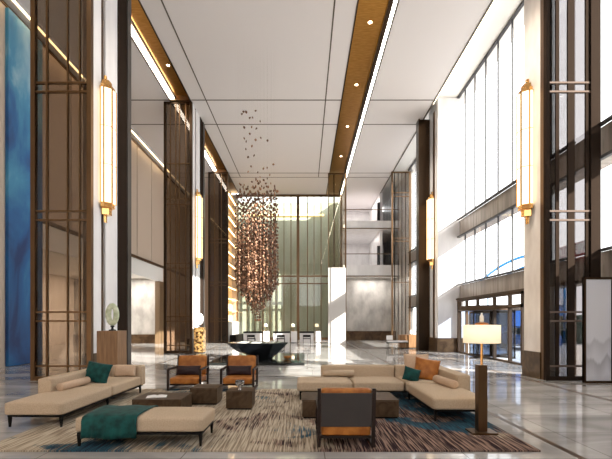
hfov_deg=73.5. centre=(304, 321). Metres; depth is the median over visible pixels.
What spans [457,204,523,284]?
window
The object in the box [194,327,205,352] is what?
pedestal
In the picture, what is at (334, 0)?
trim
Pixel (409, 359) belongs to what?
throw pillow
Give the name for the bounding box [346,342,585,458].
trim
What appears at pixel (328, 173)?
glass screen
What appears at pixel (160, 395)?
open book
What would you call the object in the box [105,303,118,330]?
ring sculpture
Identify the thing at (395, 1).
ceiling light
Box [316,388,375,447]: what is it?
leather armchair
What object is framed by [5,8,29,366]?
wall mural
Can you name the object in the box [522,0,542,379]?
column
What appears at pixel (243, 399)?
table
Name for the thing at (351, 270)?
floor
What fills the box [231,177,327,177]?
trim
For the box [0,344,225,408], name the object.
trim
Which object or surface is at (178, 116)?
glass screen
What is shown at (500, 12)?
ceiling
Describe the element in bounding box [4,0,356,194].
ceiling
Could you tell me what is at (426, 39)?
ceiling
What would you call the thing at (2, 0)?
wall
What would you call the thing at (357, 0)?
trim
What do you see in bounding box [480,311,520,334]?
van
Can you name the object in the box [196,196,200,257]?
diffuser
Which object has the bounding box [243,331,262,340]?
table
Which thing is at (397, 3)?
trim
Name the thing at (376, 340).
trim
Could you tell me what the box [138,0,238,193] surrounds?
trim
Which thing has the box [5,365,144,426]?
sofa
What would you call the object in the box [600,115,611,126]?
window
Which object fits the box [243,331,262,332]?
countertop
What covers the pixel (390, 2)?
trim
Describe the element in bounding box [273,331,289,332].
countertop
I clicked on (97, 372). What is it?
throw pillow
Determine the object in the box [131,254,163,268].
trim
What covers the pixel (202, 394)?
table
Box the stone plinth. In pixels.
[209,353,304,364]
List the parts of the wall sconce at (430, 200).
corner rod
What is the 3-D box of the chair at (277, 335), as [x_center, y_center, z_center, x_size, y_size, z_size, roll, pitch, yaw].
[-1.914,1.360,32.675,0.620,0.680,0.550,0,0,0]
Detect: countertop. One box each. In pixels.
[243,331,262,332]
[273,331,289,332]
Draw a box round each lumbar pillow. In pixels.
[114,365,135,376]
[176,365,200,374]
[227,365,251,374]
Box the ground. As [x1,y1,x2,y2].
[414,331,520,362]
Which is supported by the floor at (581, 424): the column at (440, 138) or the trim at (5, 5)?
the column at (440, 138)
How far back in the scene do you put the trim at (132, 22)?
19.35 m
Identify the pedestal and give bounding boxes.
[97,331,126,364]
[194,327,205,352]
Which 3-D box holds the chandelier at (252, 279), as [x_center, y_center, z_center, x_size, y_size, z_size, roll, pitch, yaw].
[-2.146,-6.062,18.589,2.025,12.076,1.929,0,0,20]
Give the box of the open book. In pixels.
[146,394,166,397]
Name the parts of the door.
post, post, wing frame, wing frame, post, wing frame, wing frame, post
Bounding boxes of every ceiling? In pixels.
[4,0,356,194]
[131,0,186,94]
[131,275,145,278]
[205,131,224,168]
[228,183,237,192]
[327,0,388,193]
[342,0,491,211]
[381,0,523,208]
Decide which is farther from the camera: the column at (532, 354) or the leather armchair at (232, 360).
the column at (532, 354)
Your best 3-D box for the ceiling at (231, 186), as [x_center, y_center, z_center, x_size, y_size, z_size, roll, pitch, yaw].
[-6.805,-12.450,37.450,1.110,0.200,3.700,0,0,0]
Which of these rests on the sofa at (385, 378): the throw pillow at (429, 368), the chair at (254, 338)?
the throw pillow at (429, 368)
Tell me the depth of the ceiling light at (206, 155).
31.09 m
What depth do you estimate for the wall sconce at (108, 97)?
12.41 m
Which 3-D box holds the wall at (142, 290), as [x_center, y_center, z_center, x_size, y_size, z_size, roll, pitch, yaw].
[-15.150,-1.350,33.150,7.100,4.700,0.300,0,0,0]
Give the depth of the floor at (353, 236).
38.51 m
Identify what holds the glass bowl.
on the table at (243, 399)
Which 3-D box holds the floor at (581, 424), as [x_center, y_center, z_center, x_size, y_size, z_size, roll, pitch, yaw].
[-5.150,1.850,19.500,27.700,0.300,53.000,0,0,0]
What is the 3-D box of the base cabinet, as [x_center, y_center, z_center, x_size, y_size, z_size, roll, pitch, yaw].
[6.650,1.260,26.642,1.100,0.880,0.515,0,0,0]
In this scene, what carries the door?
in the wall at (512, 281)
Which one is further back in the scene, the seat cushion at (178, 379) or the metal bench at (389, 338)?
the metal bench at (389, 338)
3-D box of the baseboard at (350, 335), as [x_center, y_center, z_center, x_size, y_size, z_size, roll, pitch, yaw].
[6.350,1.275,38.950,5.500,0.850,0.500,0,0,0]
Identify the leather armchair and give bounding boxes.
[167,355,209,390]
[220,355,257,389]
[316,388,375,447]
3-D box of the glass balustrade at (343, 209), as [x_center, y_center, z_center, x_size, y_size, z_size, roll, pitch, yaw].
[6.050,-9.780,37.500,5.100,1.060,0.080,0,0,0]
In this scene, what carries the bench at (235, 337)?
on the floor at (581, 424)
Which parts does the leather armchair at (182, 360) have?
frame, frame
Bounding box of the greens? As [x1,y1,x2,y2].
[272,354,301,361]
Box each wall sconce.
[100,75,116,222]
[195,189,202,267]
[426,192,433,268]
[516,79,532,223]
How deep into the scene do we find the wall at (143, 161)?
27.99 m
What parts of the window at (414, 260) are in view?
frame, frame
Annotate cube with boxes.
[263,331,269,340]
[291,331,296,342]
[315,331,320,342]
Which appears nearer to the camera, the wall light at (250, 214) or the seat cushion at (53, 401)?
the seat cushion at (53, 401)
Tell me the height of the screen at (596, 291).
2.950 m
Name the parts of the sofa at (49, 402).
leg, leg, backrest, frame, armrest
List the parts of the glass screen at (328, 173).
rail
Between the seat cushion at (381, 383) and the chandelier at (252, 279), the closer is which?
the seat cushion at (381, 383)
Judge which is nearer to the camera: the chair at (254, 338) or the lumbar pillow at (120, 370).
the lumbar pillow at (120, 370)
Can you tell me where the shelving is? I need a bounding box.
[228,189,238,341]
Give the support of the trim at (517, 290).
attached to the wall at (512, 281)
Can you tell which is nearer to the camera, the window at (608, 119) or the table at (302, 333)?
the window at (608, 119)
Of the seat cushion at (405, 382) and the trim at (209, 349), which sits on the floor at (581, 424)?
the trim at (209, 349)
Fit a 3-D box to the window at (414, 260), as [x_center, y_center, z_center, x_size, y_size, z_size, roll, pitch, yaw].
[8.595,-3.425,29.350,0.130,2.750,9.300,0,0,0]
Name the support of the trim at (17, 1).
attached to the ceiling at (212, 34)
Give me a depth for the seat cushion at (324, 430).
5.48 m
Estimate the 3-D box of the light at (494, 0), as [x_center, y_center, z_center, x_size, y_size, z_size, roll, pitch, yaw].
[7.170,-12.230,18.000,0.060,0.060,10.000,0,0,0]
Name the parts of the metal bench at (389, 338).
backrest, seat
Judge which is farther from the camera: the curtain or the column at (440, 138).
the curtain
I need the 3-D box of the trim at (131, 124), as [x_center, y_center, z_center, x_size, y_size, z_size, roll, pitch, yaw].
[-9.350,-12.102,25.100,3.900,0.016,0.090,0,0,0]
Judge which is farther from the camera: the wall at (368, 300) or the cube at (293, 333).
the wall at (368, 300)
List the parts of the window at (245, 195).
frame, frame, frame, frame, frame, frame, frame, frame, frame, frame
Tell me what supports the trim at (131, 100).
attached to the wall at (2, 0)
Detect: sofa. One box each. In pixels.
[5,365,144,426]
[297,365,487,420]
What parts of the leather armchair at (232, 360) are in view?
frame, frame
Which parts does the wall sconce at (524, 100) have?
corner rod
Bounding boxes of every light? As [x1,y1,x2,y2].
[12,0,29,19]
[131,25,173,98]
[131,130,163,166]
[205,152,215,170]
[250,214,323,215]
[341,0,396,193]
[434,0,494,102]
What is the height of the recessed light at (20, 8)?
0.025 m
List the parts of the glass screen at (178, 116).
rail, rail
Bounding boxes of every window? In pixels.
[236,194,341,339]
[408,159,415,252]
[408,260,415,296]
[408,306,415,334]
[457,0,523,219]
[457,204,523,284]
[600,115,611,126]
[600,150,611,251]
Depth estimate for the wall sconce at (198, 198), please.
23.11 m
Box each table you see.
[132,392,191,406]
[190,384,222,404]
[226,387,254,409]
[227,341,287,358]
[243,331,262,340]
[273,331,289,342]
[300,331,313,342]
[302,392,398,417]
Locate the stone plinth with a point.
(222, 360)
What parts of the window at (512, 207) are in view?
frame, frame, frame, frame, frame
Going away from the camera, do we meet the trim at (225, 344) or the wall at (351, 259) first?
the trim at (225, 344)
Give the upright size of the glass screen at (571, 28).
13.790 m
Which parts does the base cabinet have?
door, door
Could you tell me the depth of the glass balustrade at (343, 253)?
37.46 m
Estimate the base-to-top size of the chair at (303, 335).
0.680 m
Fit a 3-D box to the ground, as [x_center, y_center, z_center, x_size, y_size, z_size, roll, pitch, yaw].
[34.350,1.890,25.000,51.300,0.320,110.000,0,0,0]
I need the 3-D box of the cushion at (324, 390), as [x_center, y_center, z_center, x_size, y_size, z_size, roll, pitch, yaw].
[0.550,1.131,5.505,0.670,0.502,0.186,0,0,0]
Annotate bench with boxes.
[76,407,214,445]
[230,334,242,341]
[386,335,407,348]
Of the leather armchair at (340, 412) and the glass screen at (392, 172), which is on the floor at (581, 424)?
the glass screen at (392, 172)
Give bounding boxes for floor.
[0,340,611,458]
[342,221,397,243]
[342,265,397,277]
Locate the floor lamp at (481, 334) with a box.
[463,313,500,434]
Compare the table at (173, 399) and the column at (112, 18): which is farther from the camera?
the column at (112, 18)
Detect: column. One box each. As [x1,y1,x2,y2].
[94,0,130,364]
[193,104,204,352]
[416,97,463,351]
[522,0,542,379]
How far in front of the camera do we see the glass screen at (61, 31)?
11.92 m
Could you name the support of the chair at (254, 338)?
on the floor at (581, 424)
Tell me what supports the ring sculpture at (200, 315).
on the pedestal at (199, 332)
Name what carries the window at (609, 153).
in the wall
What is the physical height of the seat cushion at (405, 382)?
0.240 m
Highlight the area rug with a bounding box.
[0,389,540,451]
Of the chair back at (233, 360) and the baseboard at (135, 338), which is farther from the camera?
the baseboard at (135, 338)
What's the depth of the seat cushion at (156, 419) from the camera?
5.52 m
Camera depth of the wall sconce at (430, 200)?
23.57 m
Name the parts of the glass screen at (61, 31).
rail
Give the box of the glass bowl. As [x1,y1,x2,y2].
[235,380,244,389]
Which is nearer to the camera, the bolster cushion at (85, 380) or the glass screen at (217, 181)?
the bolster cushion at (85, 380)
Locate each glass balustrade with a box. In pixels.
[343,209,397,209]
[343,253,397,253]
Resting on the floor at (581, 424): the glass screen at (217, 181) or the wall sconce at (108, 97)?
the glass screen at (217, 181)
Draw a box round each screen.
[30,0,93,380]
[164,101,192,352]
[208,172,227,342]
[328,173,345,267]
[328,268,345,343]
[383,170,413,339]
[391,171,410,339]
[543,0,600,380]
[582,277,611,382]
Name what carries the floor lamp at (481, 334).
on the area rug
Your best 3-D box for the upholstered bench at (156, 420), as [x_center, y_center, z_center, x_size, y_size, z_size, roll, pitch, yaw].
[-2.230,1.471,5.870,1.740,0.412,0.740,0,0,0]
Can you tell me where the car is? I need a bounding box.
[499,326,520,347]
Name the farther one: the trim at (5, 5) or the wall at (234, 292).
the wall at (234, 292)
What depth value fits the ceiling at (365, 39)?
20.41 m
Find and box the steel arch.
[480,255,523,280]
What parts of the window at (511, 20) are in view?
frame, frame, frame, frame, frame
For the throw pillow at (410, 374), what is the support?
on the sofa at (385, 378)
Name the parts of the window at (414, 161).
frame, frame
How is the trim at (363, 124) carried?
attached to the ceiling at (426, 39)
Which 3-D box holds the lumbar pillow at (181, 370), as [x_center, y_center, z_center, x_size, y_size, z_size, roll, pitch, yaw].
[-2.980,1.234,10.471,0.640,0.242,0.148,0,0,0]
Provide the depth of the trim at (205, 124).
25.11 m
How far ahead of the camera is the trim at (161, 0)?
19.75 m
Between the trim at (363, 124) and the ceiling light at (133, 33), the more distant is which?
the trim at (363, 124)
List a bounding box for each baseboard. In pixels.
[131,334,154,342]
[346,331,395,339]
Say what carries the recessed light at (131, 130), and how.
in the ceiling at (212, 34)
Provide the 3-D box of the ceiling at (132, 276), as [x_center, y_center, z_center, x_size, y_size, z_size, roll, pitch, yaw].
[-15.200,-3.600,20.650,7.200,0.200,25.300,0,0,0]
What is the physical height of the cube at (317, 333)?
0.950 m
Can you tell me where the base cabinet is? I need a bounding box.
[398,335,415,347]
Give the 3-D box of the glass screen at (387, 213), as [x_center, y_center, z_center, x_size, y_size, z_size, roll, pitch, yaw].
[8.800,-5.500,39.500,0.400,14.400,11.000,0,0,0]
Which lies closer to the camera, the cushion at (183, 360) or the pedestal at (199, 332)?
the cushion at (183, 360)
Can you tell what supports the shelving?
on the floor at (581, 424)
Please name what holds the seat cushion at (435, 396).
on the sofa at (385, 378)
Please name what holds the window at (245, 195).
in the wall at (234, 292)
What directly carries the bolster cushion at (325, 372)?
on the sofa at (385, 378)
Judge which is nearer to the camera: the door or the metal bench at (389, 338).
the door
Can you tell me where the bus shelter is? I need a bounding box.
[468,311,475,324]
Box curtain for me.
[239,203,338,336]
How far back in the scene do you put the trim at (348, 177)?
34.32 m
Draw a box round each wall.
[0,1,163,367]
[2,0,163,171]
[131,279,154,333]
[155,281,163,343]
[205,195,236,339]
[339,195,342,266]
[343,212,383,264]
[346,278,395,330]
[369,193,381,264]
[411,121,611,265]
[411,250,611,306]
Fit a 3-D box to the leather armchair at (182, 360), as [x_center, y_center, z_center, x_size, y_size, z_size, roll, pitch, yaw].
[-2.960,1.278,10.470,0.839,0.800,0.900,0,0,0]
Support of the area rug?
on the floor at (581, 424)
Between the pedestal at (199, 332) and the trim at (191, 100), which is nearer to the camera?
the trim at (191, 100)
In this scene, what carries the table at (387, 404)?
on the area rug
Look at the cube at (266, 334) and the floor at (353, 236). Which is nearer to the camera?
the cube at (266, 334)
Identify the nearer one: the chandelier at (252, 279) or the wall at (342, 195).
the chandelier at (252, 279)
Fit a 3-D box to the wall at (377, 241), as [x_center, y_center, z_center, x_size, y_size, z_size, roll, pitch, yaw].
[7.125,-8.650,41.650,0.250,6.900,6.500,0,0,0]
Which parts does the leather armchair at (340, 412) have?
frame, rail, panel, frame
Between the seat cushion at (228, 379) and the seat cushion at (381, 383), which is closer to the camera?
the seat cushion at (381, 383)
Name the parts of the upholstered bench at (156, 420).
leg, frame, leg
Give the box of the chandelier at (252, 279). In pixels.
[234,44,278,320]
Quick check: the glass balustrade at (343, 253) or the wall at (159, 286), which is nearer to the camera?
the wall at (159, 286)
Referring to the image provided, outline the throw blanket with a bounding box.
[80,405,157,439]
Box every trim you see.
[0,0,163,172]
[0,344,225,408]
[15,0,163,164]
[131,18,231,193]
[131,35,213,171]
[131,100,168,100]
[131,124,163,124]
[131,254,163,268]
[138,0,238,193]
[145,375,510,375]
[161,0,239,175]
[191,100,340,100]
[205,124,336,124]
[209,349,410,349]
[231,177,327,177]
[318,0,335,176]
[326,0,358,193]
[338,0,393,194]
[342,0,398,193]
[343,228,397,228]
[346,276,397,276]
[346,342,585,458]
[348,177,388,177]
[363,124,415,124]
[370,100,432,100]
[376,340,611,401]
[380,0,493,192]
[456,288,523,299]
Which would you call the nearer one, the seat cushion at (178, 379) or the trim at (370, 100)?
the seat cushion at (178, 379)
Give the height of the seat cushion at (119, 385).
0.235 m
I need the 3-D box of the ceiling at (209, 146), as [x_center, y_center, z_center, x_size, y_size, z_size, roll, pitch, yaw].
[-6.805,-12.450,29.300,1.110,0.200,7.400,0,0,0]
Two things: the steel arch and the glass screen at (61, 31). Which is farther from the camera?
the steel arch
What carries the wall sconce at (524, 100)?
attached to the column at (532, 354)
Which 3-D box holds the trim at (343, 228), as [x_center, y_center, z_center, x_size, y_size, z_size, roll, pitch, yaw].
[6.050,-8.540,37.385,5.100,0.080,0.070,0,0,0]
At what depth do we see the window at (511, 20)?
18.85 m
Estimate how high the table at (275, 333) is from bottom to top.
0.930 m
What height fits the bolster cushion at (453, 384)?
0.160 m
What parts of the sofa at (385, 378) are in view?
backrest, frame, backrest, backrest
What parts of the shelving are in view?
panel, shelf, shelf, shelf, shelf, shelf, shelf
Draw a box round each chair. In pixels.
[247,335,255,340]
[277,335,284,341]
[303,335,310,343]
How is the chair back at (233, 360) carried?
on the leather armchair at (232, 360)
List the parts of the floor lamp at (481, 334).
stem, foot plate, lamp shade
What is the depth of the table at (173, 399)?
7.34 m
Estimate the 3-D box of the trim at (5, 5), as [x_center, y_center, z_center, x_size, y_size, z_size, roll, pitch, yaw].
[-11.285,-11.920,13.000,0.070,0.040,40.000,0,0,0]
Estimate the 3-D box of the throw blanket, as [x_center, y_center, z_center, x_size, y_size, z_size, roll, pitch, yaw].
[-2.610,1.399,5.869,0.763,0.331,0.853,0,0,0]
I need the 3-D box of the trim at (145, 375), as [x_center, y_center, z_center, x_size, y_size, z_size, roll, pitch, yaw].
[0.295,1.704,13.040,12.510,0.012,0.080,0,0,0]
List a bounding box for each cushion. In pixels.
[5,386,111,414]
[56,377,90,390]
[76,407,214,431]
[82,376,140,394]
[170,374,205,383]
[178,355,206,373]
[223,374,255,383]
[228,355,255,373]
[297,376,352,390]
[321,388,371,392]
[321,427,370,434]
[323,370,353,375]
[349,376,403,390]
[397,376,434,391]
[408,383,487,409]
[433,375,457,388]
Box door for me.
[457,291,523,364]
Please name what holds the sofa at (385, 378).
on the area rug
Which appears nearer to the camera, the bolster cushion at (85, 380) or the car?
the bolster cushion at (85, 380)
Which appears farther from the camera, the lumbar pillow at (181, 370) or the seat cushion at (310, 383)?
the lumbar pillow at (181, 370)
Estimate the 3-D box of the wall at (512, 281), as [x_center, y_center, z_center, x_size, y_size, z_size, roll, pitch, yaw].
[9.015,-1.635,25.650,0.670,0.830,38.700,0,0,0]
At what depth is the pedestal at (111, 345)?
11.45 m
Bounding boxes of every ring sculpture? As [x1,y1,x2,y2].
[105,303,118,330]
[196,313,202,326]
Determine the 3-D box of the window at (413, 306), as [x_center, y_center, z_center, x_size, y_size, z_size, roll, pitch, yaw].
[8.595,0.240,29.350,0.130,2.920,9.300,0,0,0]
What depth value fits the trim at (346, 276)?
37.40 m
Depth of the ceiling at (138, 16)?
18.38 m
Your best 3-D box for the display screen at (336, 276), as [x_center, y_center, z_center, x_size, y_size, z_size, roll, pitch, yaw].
[2.470,-1.260,31.725,1.340,5.880,0.150,0,0,0]
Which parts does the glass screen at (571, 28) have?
rail, glass pane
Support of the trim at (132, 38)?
attached to the wall at (234, 292)
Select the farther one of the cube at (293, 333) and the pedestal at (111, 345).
the cube at (293, 333)
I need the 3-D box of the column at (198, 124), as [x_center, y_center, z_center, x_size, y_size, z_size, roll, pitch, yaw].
[-6.330,-5.200,23.880,0.380,13.800,2.500,0,0,0]
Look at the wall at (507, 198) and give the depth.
18.58 m
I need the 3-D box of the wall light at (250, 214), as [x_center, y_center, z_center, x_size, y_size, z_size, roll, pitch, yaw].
[-1.850,-10.825,41.500,7.500,0.150,0.100,0,0,0]
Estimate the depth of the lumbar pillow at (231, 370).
10.43 m
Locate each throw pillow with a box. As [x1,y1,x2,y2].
[85,361,112,382]
[402,366,420,380]
[403,354,428,368]
[414,357,440,379]
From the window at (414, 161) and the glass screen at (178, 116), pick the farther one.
the window at (414, 161)

